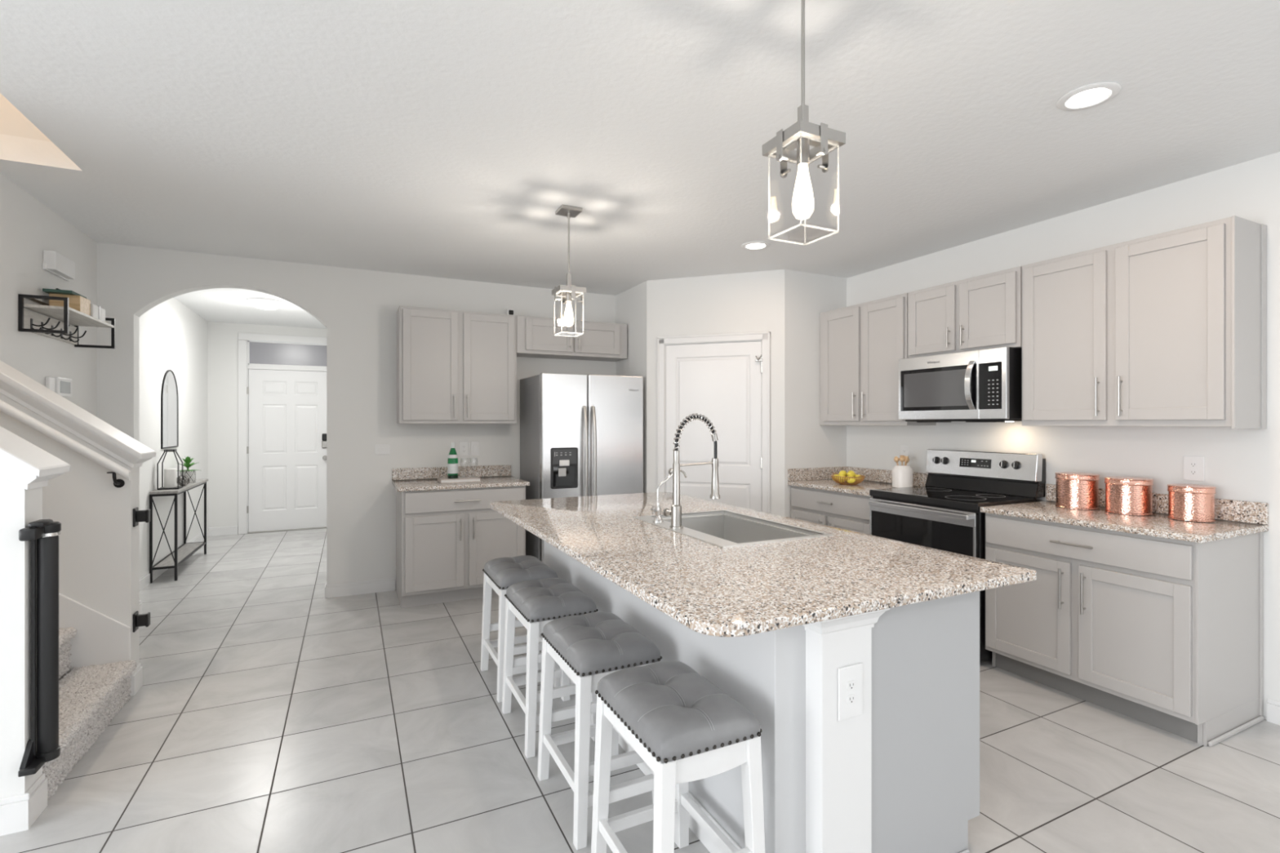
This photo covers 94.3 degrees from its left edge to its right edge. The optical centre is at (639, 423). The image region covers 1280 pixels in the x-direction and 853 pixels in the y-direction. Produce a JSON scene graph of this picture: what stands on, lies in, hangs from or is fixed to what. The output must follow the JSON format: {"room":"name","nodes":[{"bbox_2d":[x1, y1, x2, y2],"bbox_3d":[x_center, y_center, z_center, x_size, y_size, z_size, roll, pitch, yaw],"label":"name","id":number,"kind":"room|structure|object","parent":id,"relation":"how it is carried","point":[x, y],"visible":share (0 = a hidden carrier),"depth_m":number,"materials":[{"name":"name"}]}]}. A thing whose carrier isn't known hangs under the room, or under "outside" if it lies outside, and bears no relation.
{"room":"kitchen","nodes":[
{"label":"kitchen","id":0,"kind":"room"},
{"bbox_2d":[0,476,42,798],"bbox_3d":[-4.561,0.068,0.903,5.400,2.638,0.130,0,0,-26],"label":"wall","id":1,"kind":"structure","parent":0,"point":[20,507],"depth_m":2.02,"materials":[{"name":"white paint"}]},
{"bbox_2d":[0,426,70,489],"bbox_3d":[-2.513,-0.173,1.905,0.958,0.802,0.246,0,0,-26],"label":"trim","id":2,"kind":"structure","parent":1,"relation":"attached to","point":[23,463],"depth_m":2.04,"materials":[{"name":"white wood"}]},
{"bbox_2d":[17,519,61,777],"bbox_3d":[-2.079,0.762,2.063,0.076,0.850,0.134,0,0,-26],"label":"gate","id":3,"kind":"object","parent":1,"relation":"attached to","point":[43,746],"visible":1,"depth_m":2.07,"materials":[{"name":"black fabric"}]},
{"bbox_2d":[0,93,139,676],"bbox_3d":[-3.785,-1.113,2.504,2.600,5.000,0.135,0,0,-26],"label":"wall","id":4,"kind":"structure","parent":0,"point":[99,542],"depth_m":2.94,"materials":[{"name":"white paint"}]},
{"bbox_2d":[0,400,131,487],"bbox_3d":[-2.964,-0.056,2.778,0.915,0.761,0.090,0,0,-26],"label":"handrail","id":5,"kind":"object","parent":4,"relation":"attached to","point":[6,408],"visible":1,"depth_m":2.85,"materials":[{"name":"white wood"}]},
{"bbox_2d":[0,662,142,835],"bbox_3d":[-4.796,1.327,1.401,5.414,0.120,1.258,0,0,-26],"label":"baseboard","id":6,"kind":"structure","parent":4,"relation":"attached to","point":[18,813],"depth_m":2.02,"materials":[{"name":"white wood"}]},
{"bbox_2d":[0,360,155,468],"bbox_3d":[-2.995,-0.173,2.890,0.958,0.802,0.251,0,0,-26],"label":"trim","id":7,"kind":"structure","parent":4,"relation":"attached to","point":[15,384],"depth_m":2.91,"materials":[{"name":"white wood"}]},
{"bbox_2d":[58,593,130,694],"bbox_3d":[-2.989,0.870,2.812,0.900,1.034,0.012,0,0,-26],"label":"trim","id":8,"kind":"structure","parent":4,"relation":"attached to","point":[100,639],"depth_m":2.94,"materials":[{"name":"white"}]},
{"bbox_2d":[133,610,150,632],"bbox_3d":[-2.583,1.024,3.078,0.062,0.095,0.060,0,0,-26],"label":"bracket","id":9,"kind":"object","parent":4,"relation":"attached to","point":[141,620],"visible":1,"depth_m":3.07,"materials":[{"name":"black plastic"}]},
{"bbox_2d":[133,506,150,527],"bbox_3d":[-2.583,0.484,3.078,0.062,0.095,0.060,0,0,-26],"label":"bracket","id":10,"kind":"object","parent":4,"relation":"attached to","point":[139,516],"visible":1,"depth_m":3.07,"materials":[{"name":"black plastic"}]},
{"bbox_2d":[0,173,207,577],"bbox_3d":[-4.315,0.068,5.114,0.120,2.638,5.020,0,0,-26],"label":"wall","id":11,"kind":"structure","parent":0,"point":[172,336],"depth_m":4.07,"materials":[{"name":"white paint"}]},
{"bbox_2d":[44,376,54,391],"bbox_3d":[-3.416,-0.218,3.436,0.019,0.099,0.075,0,0,-26],"label":"switch plate","id":12,"kind":"object","parent":11,"relation":"attached to","point":[49,381],"visible":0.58,"depth_m":3.42,"materials":[{"name":"white plastic"}]},
{"bbox_2d":[42,249,75,281],"bbox_3d":[-3.440,-0.931,3.525,0.054,0.113,0.325,0,0,-26],"label":"door chime","id":13,"kind":"object","parent":11,"relation":"attached to","point":[54,263],"visible":1,"depth_m":3.45,"materials":[{"name":"white plastic"}]},
{"bbox_2d":[53,377,71,397],"bbox_3d":[-3.482,-0.217,3.579,0.027,0.112,0.200,0,0,-26],"label":"thermostat","id":14,"kind":"object","parent":11,"relation":"attached to","point":[63,386],"visible":0.8,"depth_m":3.56,"materials":[{"name":"white plastic"}]},
{"bbox_2d":[17,293,115,348],"bbox_3d":[-3.345,-0.583,3.494,0.197,0.196,0.726,0,0,-26],"label":"shelf","id":15,"kind":"object","parent":11,"relation":"attached to","point":[28,321],"visible":1,"depth_m":3.33,"materials":[{"name":"black metal"}]},
{"bbox_2d":[48,293,90,315],"bbox_3d":[-3.329,-0.686,3.467,0.135,0.105,0.155,0,0,-26],"label":"wooden box","id":16,"kind":"object","parent":15,"relation":"on","point":[78,303],"visible":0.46,"depth_m":3.42,"materials":[{"name":"beige wood"}]},
{"bbox_2d":[42,288,86,298],"bbox_3d":[-3.333,-0.747,3.441,0.125,0.016,0.210,0,0,-26],"label":"book","id":17,"kind":"object","parent":16,"relation":"on","point":[46,291],"visible":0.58,"depth_m":3.36,"materials":[{"name":"teal paper"}]},
{"bbox_2d":[90,303,105,321],"bbox_3d":[-3.407,-0.689,3.641,0.141,0.111,0.208,0,0,-26],"label":"gift box","id":18,"kind":"object","parent":15,"relation":"on","point":[96,312],"visible":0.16,"depth_m":3.64,"materials":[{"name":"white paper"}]},
{"bbox_2d":[160,369,178,448],"bbox_3d":[-4.547,-0.141,5.740,0.012,0.755,0.564,0,0,-26],"label":"wall mirror","id":19,"kind":"object","parent":11,"relation":"attached to","point":[169,393],"visible":1,"depth_m":5.71,"materials":[{"name":"black mirror"}]},
{"bbox_2d":[139,525,237,591],"bbox_3d":[-3.521,1.335,5.436,1.590,0.105,4.900,0,0,-26],"label":"baseboard","id":20,"kind":"structure","parent":11,"relation":"attached to","point":[144,580],"depth_m":6.91,"materials":[{"name":"white wood"}]},
{"bbox_2d":[207,321,326,533],"bbox_3d":[-4.574,0.068,7.726,1.710,2.638,0.140,0,0,-26],"label":"wall","id":21,"kind":"structure","parent":0,"point":[222,337],"depth_m":7.36,"materials":[{"name":"white paint"}]},
{"bbox_2d":[238,333,326,534],"bbox_3d":[-4.539,0.127,7.711,1.130,2.520,0.118,0,0,-26],"label":"trim","id":22,"kind":"structure","parent":21,"relation":"attached to","point":[243,366],"depth_m":7.44,"materials":[{"name":"white wood"}]},
{"bbox_2d":[246,368,326,533],"bbox_3d":[-4.527,0.351,7.674,0.941,2.072,0.115,0,0,-26],"label":"door","id":23,"kind":"structure","parent":21,"relation":"in","point":[286,448],"depth_m":7.67,"materials":[{"name":"white paint"}]},
{"bbox_2d":[248,340,326,367],"bbox_3d":[-4.530,-0.890,7.693,0.930,0.305,0.018,0,0,-26],"label":"window","id":24,"kind":"structure","parent":21,"relation":"in","point":[260,353],"depth_m":7.67,"materials":[{"name":"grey glass"}]},
{"bbox_2d":[97,242,615,590],"bbox_3d":[-2.022,0.068,5.011,4.150,2.638,0.120,0,0,-26],"label":"wall","id":25,"kind":"structure","parent":0,"point":[357,308],"depth_m":4.82,"materials":[{"name":"white paint"}]},
{"bbox_2d":[139,577,395,613],"bbox_3d":[-2.919,1.335,4.565,1.906,0.105,0.134,0,0,-26],"label":"baseboard","id":26,"kind":"structure","parent":25,"relation":"attached to","point":[334,590],"depth_m":4.81,"materials":[{"name":"white wood"}]},
{"bbox_2d":[391,464,511,479],"bbox_3d":[-1.609,0.423,5.134,0.990,0.097,0.020,0,0,-26],"label":"backsplash","id":27,"kind":"structure","parent":25,"relation":"attached to","point":[405,473],"depth_m":5.09,"materials":[{"name":"stone"}]},
{"bbox_2d":[396,306,516,423],"bbox_3d":[-1.529,-0.462,4.984,0.932,0.927,0.358,0,0,-26],"label":"upper cabinet","id":28,"kind":"object","parent":25,"relation":"attached to","point":[454,366],"visible":1,"depth_m":4.85,"materials":[{"name":"grey paint"}]},
{"bbox_2d":[506,308,514,315],"bbox_3d":[-1.140,-0.964,5.223,0.060,0.078,0.055,0,0,-26],"label":"security camera","id":29,"kind":"object","parent":28,"relation":"on","point":[511,312],"visible":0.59,"depth_m":5.20,"materials":[{"name":"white plastic"}]},
{"bbox_2d":[459,441,468,456],"bbox_3d":[-1.535,0.222,5.177,0.072,0.125,0.008,0,0,-26],"label":"outlet","id":30,"kind":"object","parent":25,"relation":"attached to","point":[464,446],"visible":1,"depth_m":5.17,"materials":[{"name":"white plastic"}]},
{"bbox_2d":[471,441,479,455],"bbox_3d":[-1.450,0.222,5.218,0.072,0.125,0.008,0,0,-26],"label":"switch plate","id":31,"kind":"object","parent":25,"relation":"attached to","point":[474,445],"visible":1,"depth_m":5.21,"materials":[{"name":"white plastic"}]},
{"bbox_2d":[516,315,626,361],"bbox_3d":[-0.640,-0.764,5.418,1.040,0.322,0.358,0,0,-26],"label":"upper cabinet","id":32,"kind":"object","parent":25,"relation":"attached to","point":[539,337],"visible":0.98,"depth_m":5.29,"materials":[{"name":"grey paint"}]},
{"bbox_2d":[615,280,646,493],"bbox_3d":[-0.045,0.068,5.533,0.100,2.638,0.680,0,0,-26],"label":"wall","id":33,"kind":"structure","parent":0,"point":[631,304],"depth_m":5.41,"materials":[{"name":"white paint"}]},
{"bbox_2d":[0,0,1279,328],"bbox_3d":[-1.694,-1.311,0.619,10.500,0.120,15.600,0,0,-26],"label":"ceiling","id":34,"kind":"structure","parent":0,"point":[445,139],"depth_m":2.50,"materials":[{"name":"white paint"}]},
{"bbox_2d":[246,297,284,309],"bbox_3d":[-3.824,-1.209,6.067,0.330,0.082,0.330,0,0,-26],"label":"hall ceiling light","id":35,"kind":"object","parent":34,"relation":"attached to","point":[260,303],"visible":1,"depth_m":5.97,"materials":[{"name":"white glass"}]},
{"bbox_2d":[551,204,586,326],"bbox_3d":[-0.417,-0.884,3.470,0.176,0.732,0.176,0,0,-26],"label":"pendant lamp","id":36,"kind":"object","parent":34,"relation":"hanging from","point":[570,291],"visible":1,"depth_m":3.46,"materials":[{"name":"silver metal"}]},
{"bbox_2d":[563,291,573,326],"bbox_3d":[-0.417,-0.672,3.470,0.060,0.217,0.060,0,0,-26],"label":"bulb","id":37,"kind":"object","parent":36,"relation":"attached to","point":[568,294],"depth_m":3.46,"materials":[{"name":"white glass"}]},
{"bbox_2d":[741,240,770,250],"bbox_3d":[0.813,-1.246,4.165,0.200,0.010,0.200,0,0,-26],"label":"recessed light","id":38,"kind":"object","parent":34,"relation":"in","point":[755,245],"visible":1,"depth_m":4.15,"materials":[{"name":"white plastic"}]},
{"bbox_2d":[762,0,845,216],"bbox_3d":[0.451,-0.884,1.640,0.176,0.732,0.176,0,0,-26],"label":"pendant lamp","id":39,"kind":"object","parent":34,"relation":"hanging from","point":[802,134],"visible":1,"depth_m":1.63,"materials":[{"name":"silver metal"}]},
{"bbox_2d":[791,137,813,216],"bbox_3d":[0.451,-0.672,1.640,0.060,0.217,0.060,0,0,-26],"label":"bulb","id":40,"kind":"object","parent":39,"relation":"attached to","point":[802,144],"depth_m":1.63,"materials":[{"name":"white glass"}]},
{"bbox_2d":[1056,81,1121,111],"bbox_3d":[1.713,-1.246,2.268,0.200,0.010,0.200,0,0,-26],"label":"recessed light","id":41,"kind":"object","parent":34,"relation":"in","point":[1093,95],"visible":1,"depth_m":2.26,"materials":[{"name":"white plastic"}]},
{"bbox_2d":[0,528,1279,852],"bbox_3d":[-1.694,1.437,0.619,10.500,0.100,15.600,0,0,-26],"label":"floor","id":42,"kind":"structure","parent":0,"point":[269,713],"depth_m":2.46,"materials":[{"name":"tile"}]},
{"bbox_2d":[42,626,137,800],"bbox_3d":[-2.868,0.888,2.334,1.182,0.997,0.949,0,0,-26],"label":"staircase","id":43,"kind":"structure","parent":42,"relation":"on","point":[91,696],"depth_m":2.63,"materials":[{"name":"grey carpet"}]},
{"bbox_2d":[149,479,208,582],"bbox_3d":[-4.424,0.990,5.726,0.206,0.794,1.245,0,0,-26],"label":"console table","id":44,"kind":"object","parent":42,"relation":"on","point":[173,560],"visible":0.92,"depth_m":5.33,"materials":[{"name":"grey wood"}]},
{"bbox_2d":[156,448,182,489],"bbox_3d":[-4.257,0.414,5.377,0.156,0.356,0.158,0,0,-26],"label":"lantern","id":45,"kind":"object","parent":44,"relation":"on","point":[166,451],"visible":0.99,"depth_m":5.34,"materials":[{"name":"black metal"}]},
{"bbox_2d":[164,467,176,488],"bbox_3d":[-4.257,0.490,5.377,0.090,0.180,0.090,0,0,-26],"label":"candle","id":46,"kind":"object","parent":45,"relation":"in","point":[170,474],"visible":1,"depth_m":5.34,"materials":[{"name":"white wax"}]},
{"bbox_2d":[154,542,203,567],"bbox_3d":[-4.431,1.264,5.725,0.151,0.015,1.160,0,0,-26],"label":"shelf","id":47,"kind":"object","parent":44,"relation":"attached to","point":[185,550],"depth_m":5.65,"materials":[{"name":"grey wood"}]},
{"bbox_2d":[176,475,190,485],"bbox_3d":[-4.316,0.538,5.604,0.101,0.102,0.101,0,0,41],"label":"ornament","id":48,"kind":"object","parent":44,"relation":"on","point":[185,482],"visible":0.86,"depth_m":5.59,"materials":[{"name":"grey ceramic"}]},
{"bbox_2d":[175,456,201,483],"bbox_3d":[-4.508,0.461,5.924,0.215,0.262,0.216,0,0,-26],"label":"potted succulent","id":49,"kind":"object","parent":44,"relation":"on","point":[191,473],"visible":0.9,"depth_m":5.90,"materials":[{"name":"green plant"}]},
{"bbox_2d":[179,470,195,483],"bbox_3d":[-4.511,0.533,5.920,0.128,0.118,0.128,0,0,-26],"label":"pot","id":50,"kind":"object","parent":49,"relation":"attached to","point":[191,474],"depth_m":5.89,"materials":[{"name":"ceramic"}]},
{"bbox_2d":[395,485,525,608],"bbox_3d":[-1.466,0.945,4.845,0.933,0.884,0.663,0,0,-26],"label":"base cabinet","id":51,"kind":"object","parent":42,"relation":"on","point":[445,539],"visible":0.86,"depth_m":4.55,"materials":[{"name":"grey paint"}]},
{"bbox_2d":[391,464,529,491],"bbox_3d":[-1.473,0.439,4.855,0.990,0.128,0.641,0,0,-26],"label":"countertop","id":52,"kind":"structure","parent":51,"relation":"on","point":[405,479],"depth_m":4.95,"materials":[{"name":"stone"}]},
{"bbox_2d":[437,476,480,483],"bbox_3d":[-1.474,0.460,4.836,0.310,0.026,0.195,0,0,-26],"label":"tray","id":53,"kind":"object","parent":52,"relation":"on","point":[460,479],"visible":0.94,"depth_m":4.78,"materials":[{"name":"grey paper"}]},
{"bbox_2d":[447,442,457,478],"bbox_3d":[-1.521,0.301,4.822,0.084,0.291,0.084,0,0,-26],"label":"bottle","id":54,"kind":"object","parent":53,"relation":"on","point":[452,460],"visible":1,"depth_m":4.79,"materials":[{"name":"green glass"}]},
{"bbox_2d":[480,555,560,702],"bbox_3d":[-0.652,1.071,3.219,0.334,0.632,0.450,0,0,-26],"label":"bar stool","id":55,"kind":"object","parent":42,"relation":"on","point":[500,573],"visible":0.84,"depth_m":3.10,"materials":[{"name":"white paint"}]},
{"bbox_2d":[502,577,598,758],"bbox_3d":[-0.417,1.071,2.729,0.334,0.632,0.450,0,0,-26],"label":"bar stool","id":56,"kind":"object","parent":42,"relation":"on","point":[535,603],"visible":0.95,"depth_m":2.59,"materials":[{"name":"white paint"}]},
{"bbox_2d":[520,372,643,562],"bbox_3d":[-0.512,0.488,5.239,0.913,1.797,0.758,0,0,-26],"label":"refrigerator","id":57,"kind":"object","parent":42,"relation":"on","point":[581,434],"visible":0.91,"depth_m":4.95,"materials":[{"name":"grey metal"}]},
{"bbox_2d":[537,611,662,849],"bbox_3d":[-0.154,1.071,2.201,0.334,0.632,0.450,0,0,-26],"label":"bar stool","id":58,"kind":"object","parent":42,"relation":"on","point":[588,647],"visible":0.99,"depth_m":2.06,"materials":[{"name":"white paint"}]},
{"bbox_2d":[591,660,764,852],"bbox_3d":[0.095,1.071,1.705,0.334,0.632,0.450,0,0,-26],"label":"bar stool","id":59,"kind":"object","parent":42,"relation":"on","point":[686,728],"visible":1,"depth_m":1.59,"materials":[{"name":"white wood"}]},
{"bbox_2d":[541,540,979,852],"bbox_3d":[0.293,0.946,2.766,0.866,0.883,2.288,0,0,-26],"label":"kitchen island","id":60,"kind":"object","parent":42,"relation":"on","point":[901,775],"visible":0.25,"depth_m":1.77,"materials":[{"name":"grey paint"}]},
{"bbox_2d":[488,492,1036,636],"bbox_3d":[0.180,0.488,2.742,1.243,0.030,2.472,0,0,-26],"label":"island countertop","id":61,"kind":"structure","parent":60,"relation":"on","point":[708,588],"depth_m":1.94,"materials":[{"name":"stone"}]},
{"bbox_2d":[650,469,687,522],"bbox_3d":[0.142,0.347,2.850,0.195,0.245,0.057,0,0,-26],"label":"filter faucet","id":62,"kind":"object","parent":61,"relation":"on","point":[657,518],"visible":0.91,"depth_m":2.82,"materials":[{"name":"silver metal"}]},
{"bbox_2d":[659,413,719,528],"bbox_3d":[0.237,0.212,2.729,0.283,0.515,0.095,0,0,-26],"label":"spring faucet","id":63,"kind":"object","parent":61,"relation":"on","point":[675,513],"visible":1,"depth_m":2.68,"materials":[{"name":"silver metal"}]},
{"bbox_2d":[632,509,833,547],"bbox_3d":[0.390,0.578,2.740,0.557,0.218,0.804,0,0,-26],"label":"sink","id":64,"kind":"object","parent":61,"relation":"in","point":[725,528],"visible":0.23,"depth_m":2.95,"materials":[{"name":"silver metal"}]},
{"bbox_2d":[837,662,862,720],"bbox_3d":[0.596,0.759,1.677,0.092,0.148,0.008,0,0,-26],"label":"outlet","id":65,"kind":"object","parent":60,"relation":"attached to","point":[850,678],"visible":1,"depth_m":1.67,"materials":[{"name":"white plastic"}]},
{"bbox_2d":[846,680,855,690],"bbox_3d":[0.597,0.740,1.675,0.033,0.025,0.002,0,0,-26],"label":"socket","id":66,"kind":"object","parent":65,"relation":"attached to","point":[851,684],"depth_m":1.67,"materials":[{"name":"grey plastic"}]},
{"bbox_2d":[846,693,855,704],"bbox_3d":[0.597,0.778,1.675,0.033,0.025,0.002,0,0,-26],"label":"socket","id":67,"kind":"object","parent":65,"relation":"attached to","point":[851,698],"depth_m":1.67,"materials":[{"name":"grey plastic"}]},
{"bbox_2d":[791,485,872,534],"bbox_3d":[1.671,0.945,4.587,0.663,0.884,0.850,0,0,-26],"label":"base cabinet","id":68,"kind":"object","parent":42,"relation":"on","point":[851,512],"visible":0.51,"depth_m":4.41,"materials":[{"name":"grey paint"}]},
{"bbox_2d":[787,466,928,496],"bbox_3d":[1.681,0.437,4.590,0.644,0.132,0.858,0,0,-26],"label":"countertop","id":69,"kind":"structure","parent":68,"relation":"on","point":[820,478],"depth_m":4.77,"materials":[{"name":"stone"}]},
{"bbox_2d":[831,472,865,484],"bbox_3d":[1.610,0.433,4.595,0.250,0.077,0.250,0,0,22],"label":"wire basket","id":70,"kind":"object","parent":69,"relation":"on","point":[862,477],"visible":0.77,"depth_m":4.52,"materials":[{"name":"gold metal"}]},
{"bbox_2d":[836,475,845,482],"bbox_3d":[1.546,0.424,4.550,0.070,0.057,0.061,0,0,39],"label":"lemon","id":71,"kind":"object","parent":70,"relation":"in","point":[839,475],"visible":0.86,"depth_m":4.53,"materials":[{"name":"yellow food"}]},
{"bbox_2d":[839,470,847,476],"bbox_3d":[1.581,0.397,4.622,0.061,0.057,0.070,0,0,23],"label":"lemon","id":72,"kind":"object","parent":70,"relation":"in","point":[841,473],"visible":0.8,"depth_m":4.60,"materials":[{"name":"yellow food"}]},
{"bbox_2d":[845,475,855,483],"bbox_3d":[1.599,0.426,4.504,0.061,0.057,0.070,0,0,-33],"label":"lemon","id":73,"kind":"object","parent":70,"relation":"in","point":[851,481],"visible":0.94,"depth_m":4.48,"materials":[{"name":"yellow food"}]},
{"bbox_2d":[892,464,913,488],"bbox_3d":[1.933,0.391,4.368,0.142,0.164,0.142,0,0,-26],"label":"utensil crock","id":74,"kind":"object","parent":69,"relation":"on","point":[902,475],"visible":0.94,"depth_m":4.31,"materials":[{"name":"white ceramic"}]},
{"bbox_2d":[893,456,899,465],"bbox_3d":[1.901,0.348,4.377,0.037,0.210,0.054,0,0,-44],"label":"wooden spoon","id":75,"kind":"object","parent":74,"relation":"in","point":[896,460],"visible":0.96,"depth_m":4.37,"materials":[{"name":"brown wood"}]},
{"bbox_2d":[898,456,905,465],"bbox_3d":[1.924,0.346,4.355,0.042,0.212,0.042,0,0,-26],"label":"wooden spoon","id":76,"kind":"object","parent":74,"relation":"in","point":[902,459],"visible":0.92,"depth_m":4.34,"materials":[{"name":"brown wood"}]},
{"bbox_2d":[903,456,908,465],"bbox_3d":[1.944,0.347,4.345,0.010,0.212,0.053,0,0,-26],"label":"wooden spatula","id":77,"kind":"object","parent":74,"relation":"in","point":[905,457],"visible":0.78,"depth_m":4.34,"materials":[{"name":"brown wood"}]},
{"bbox_2d":[868,448,1045,662],"bbox_3d":[2.008,0.772,3.836,0.697,1.170,0.778,0,0,-26],"label":"range","id":78,"kind":"object","parent":42,"relation":"on","point":[930,515],"visible":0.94,"depth_m":3.72,"materials":[{"name":"black metal"}]},
{"bbox_2d":[869,485,1035,511],"bbox_3d":[1.986,0.473,3.825,0.551,0.042,0.778,0,0,-26],"label":"cooktop","id":79,"kind":"object","parent":78,"relation":"in","point":[964,498],"depth_m":3.72,"materials":[{"name":"black glass"}]},
{"bbox_2d":[985,512,1264,746],"bbox_3d":[2.418,0.945,3.059,0.663,0.884,0.959,0,0,-26],"label":"base cabinet","id":80,"kind":"object","parent":42,"relation":"on","point":[1166,634],"visible":0.93,"depth_m":2.75,"materials":[{"name":"grey paint"}]},
{"bbox_2d":[980,484,1268,542],"bbox_3d":[2.428,0.437,3.063,0.644,0.132,0.975,0,0,-26],"label":"countertop","id":81,"kind":"structure","parent":80,"relation":"on","point":[1233,517],"depth_m":2.86,"materials":[{"name":"stone"}]},
{"bbox_2d":[1054,471,1099,510],"bbox_3d":[2.454,0.376,3.332,0.204,0.193,0.204,0,0,-26],"label":"canister","id":82,"kind":"object","parent":81,"relation":"on","point":[1073,490],"visible":1,"depth_m":3.26,"materials":[{"name":"orange metal"}]},
{"bbox_2d":[1104,476,1153,515],"bbox_3d":[2.577,0.380,3.130,0.202,0.186,0.202,0,0,-26],"label":"canister","id":83,"kind":"object","parent":81,"relation":"on","point":[1126,495],"visible":1,"depth_m":3.06,"materials":[{"name":"orange metal"}]},
{"bbox_2d":[1166,484,1216,522],"bbox_3d":[2.709,0.388,2.917,0.178,0.169,0.178,0,0,-26],"label":"canister","id":84,"kind":"object","parent":81,"relation":"on","point":[1186,502],"visible":1,"depth_m":2.85,"materials":[{"name":"orange metal"}]},
{"bbox_2d":[646,269,784,516],"bbox_3d":[0.634,0.068,5.061,1.181,2.638,0.100,0,0,19],"label":"wall","id":85,"kind":"structure","parent":0,"point":[752,301],"depth_m":4.99,"materials":[{"name":"white paint"}]},
{"bbox_2d":[657,331,769,513],"bbox_3d":[0.623,0.318,5.054,0.965,2.138,0.120,0,0,19],"label":"trim","id":86,"kind":"structure","parent":85,"relation":"attached to","point":[662,341],"depth_m":5.00,"materials":[{"name":"white wood"}]},
{"bbox_2d":[666,341,762,511],"bbox_3d":[0.615,0.349,5.005,0.835,2.052,0.103,0,0,19],"label":"door","id":87,"kind":"structure","parent":85,"relation":"in","point":[720,382],"depth_m":5.01,"materials":[{"name":"white paint"}]},
{"bbox_2d":[784,269,846,517],"bbox_3d":[1.458,0.068,5.015,0.675,2.638,0.100,0,0,-26],"label":"wall","id":88,"kind":"structure","parent":0,"point":[808,443],"depth_m":4.92,"materials":[{"name":"white paint"}]},
{"bbox_2d":[846,151,1279,719],"bbox_3d":[4.051,0.068,0.617,0.120,2.638,10.350,0,0,-26],"label":"wall","id":89,"kind":"structure","parent":0,"point":[1242,464],"depth_m":3.21,"materials":[{"name":"white paint"}]},
{"bbox_2d":[787,466,928,486],"bbox_3d":[1.681,0.421,4.590,0.644,0.101,0.858,0,0,-26],"label":"backsplash","id":90,"kind":"structure","parent":89,"relation":"attached to","point":[919,479],"depth_m":4.87,"materials":[{"name":"stone"}]},
{"bbox_2d":[819,293,935,425],"bbox_3d":[1.812,-0.455,4.646,0.358,0.940,0.868,0,0,-26],"label":"upper cabinet","id":91,"kind":"object","parent":89,"relation":"attached to","point":[862,345],"visible":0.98,"depth_m":4.53,"materials":[{"name":"grey paint"}]},
{"bbox_2d":[900,445,908,456],"bbox_3d":[2.042,0.232,4.577,0.008,0.118,0.072,0,0,-26],"label":"outlet","id":92,"kind":"object","parent":89,"relation":"attached to","point":[904,449],"visible":0.67,"depth_m":4.57,"materials":[{"name":"white plastic"}]},
{"bbox_2d":[907,266,1022,358],"bbox_3d":[2.178,-0.688,3.898,0.358,0.474,0.786,0,0,-26],"label":"upper cabinet","id":93,"kind":"object","parent":89,"relation":"attached to","point":[982,312],"visible":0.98,"depth_m":3.77,"materials":[{"name":"grey paint"}]},
{"bbox_2d":[898,346,1022,422],"bbox_3d":[2.136,-0.228,3.891,0.436,0.442,0.762,0,0,-26],"label":"microwave","id":94,"kind":"object","parent":93,"relation":"attached to","point":[981,385],"visible":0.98,"depth_m":3.71,"materials":[{"name":"silver metal"}]},
{"bbox_2d":[988,365,997,371],"bbox_3d":[2.107,-0.328,3.539,0.001,0.027,0.055,0,0,-26],"label":"clock","id":95,"kind":"object","parent":94,"relation":"on","point":[991,368],"depth_m":3.54,"materials":[{"name":"white plastic"}]},
{"bbox_2d":[987,379,998,404],"bbox_3d":[2.107,-0.185,3.539,0.001,0.150,0.063,0,0,-26],"label":"keypad","id":96,"kind":"object","parent":94,"relation":"attached to","point":[993,384],"depth_m":3.54,"materials":[{"name":"grey plastic"}]},
{"bbox_2d":[1022,215,1266,428],"bbox_3d":[2.560,-0.450,3.116,0.358,0.950,0.943,0,0,-26],"label":"upper cabinet","id":97,"kind":"object","parent":89,"relation":"attached to","point":[1169,328],"visible":1,"depth_m":2.91,"materials":[{"name":"grey paint"}]},
{"bbox_2d":[1045,484,1268,524],"bbox_3d":[2.709,0.421,3.200,0.020,0.101,0.975,0,0,-26],"label":"backsplash","id":98,"kind":"structure","parent":89,"relation":"attached to","point":[1251,512],"depth_m":2.88,"materials":[{"name":"stone"}]},
{"bbox_2d":[1182,455,1204,481],"bbox_3d":[2.808,0.229,3.010,0.008,0.125,0.085,0,0,-26],"label":"outlet","id":99,"kind":"object","parent":89,"relation":"attached to","point":[1193,467],"visible":1,"depth_m":3.01,"materials":[{"name":"white plastic"}]},
{"bbox_2d":[1189,462,1197,466],"bbox_3d":[2.806,0.209,3.009,0.002,0.025,0.033,0,0,-26],"label":"socket","id":100,"kind":"object","parent":99,"relation":"attached to","point":[1191,464],"depth_m":3.01,"materials":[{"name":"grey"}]},
{"bbox_2d":[1189,469,1197,475],"bbox_3d":[2.806,0.248,3.009,0.002,0.025,0.033,0,0,-26],"label":"socket","id":101,"kind":"object","parent":99,"relation":"attached to","point":[1192,472],"depth_m":3.01,"materials":[{"name":"grey plastic"}]},
{"bbox_2d":[1266,697,1279,725],"bbox_3d":[4.595,1.335,-0.647,0.014,0.105,7.600,0,0,-26],"label":"baseboard","id":102,"kind":"structure","parent":89,"relation":"attached to","point":[1273,706],"depth_m":2.74,"materials":[{"name":"white wood"}]},
{"label":"lemon","id":103,"kind":"object","parent":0,"visible":0},
{"bbox_2d":[847,470,855,476],"bbox_3d":[1.625,0.393,4.568,0.061,0.057,0.070,0,0,6],"label":"lemon","id":104,"kind":"object","parent":103,"relation":"on","point":[851,473],"visible":0.83,"depth_m":4.54,"materials":[{"name":"yellow food"}]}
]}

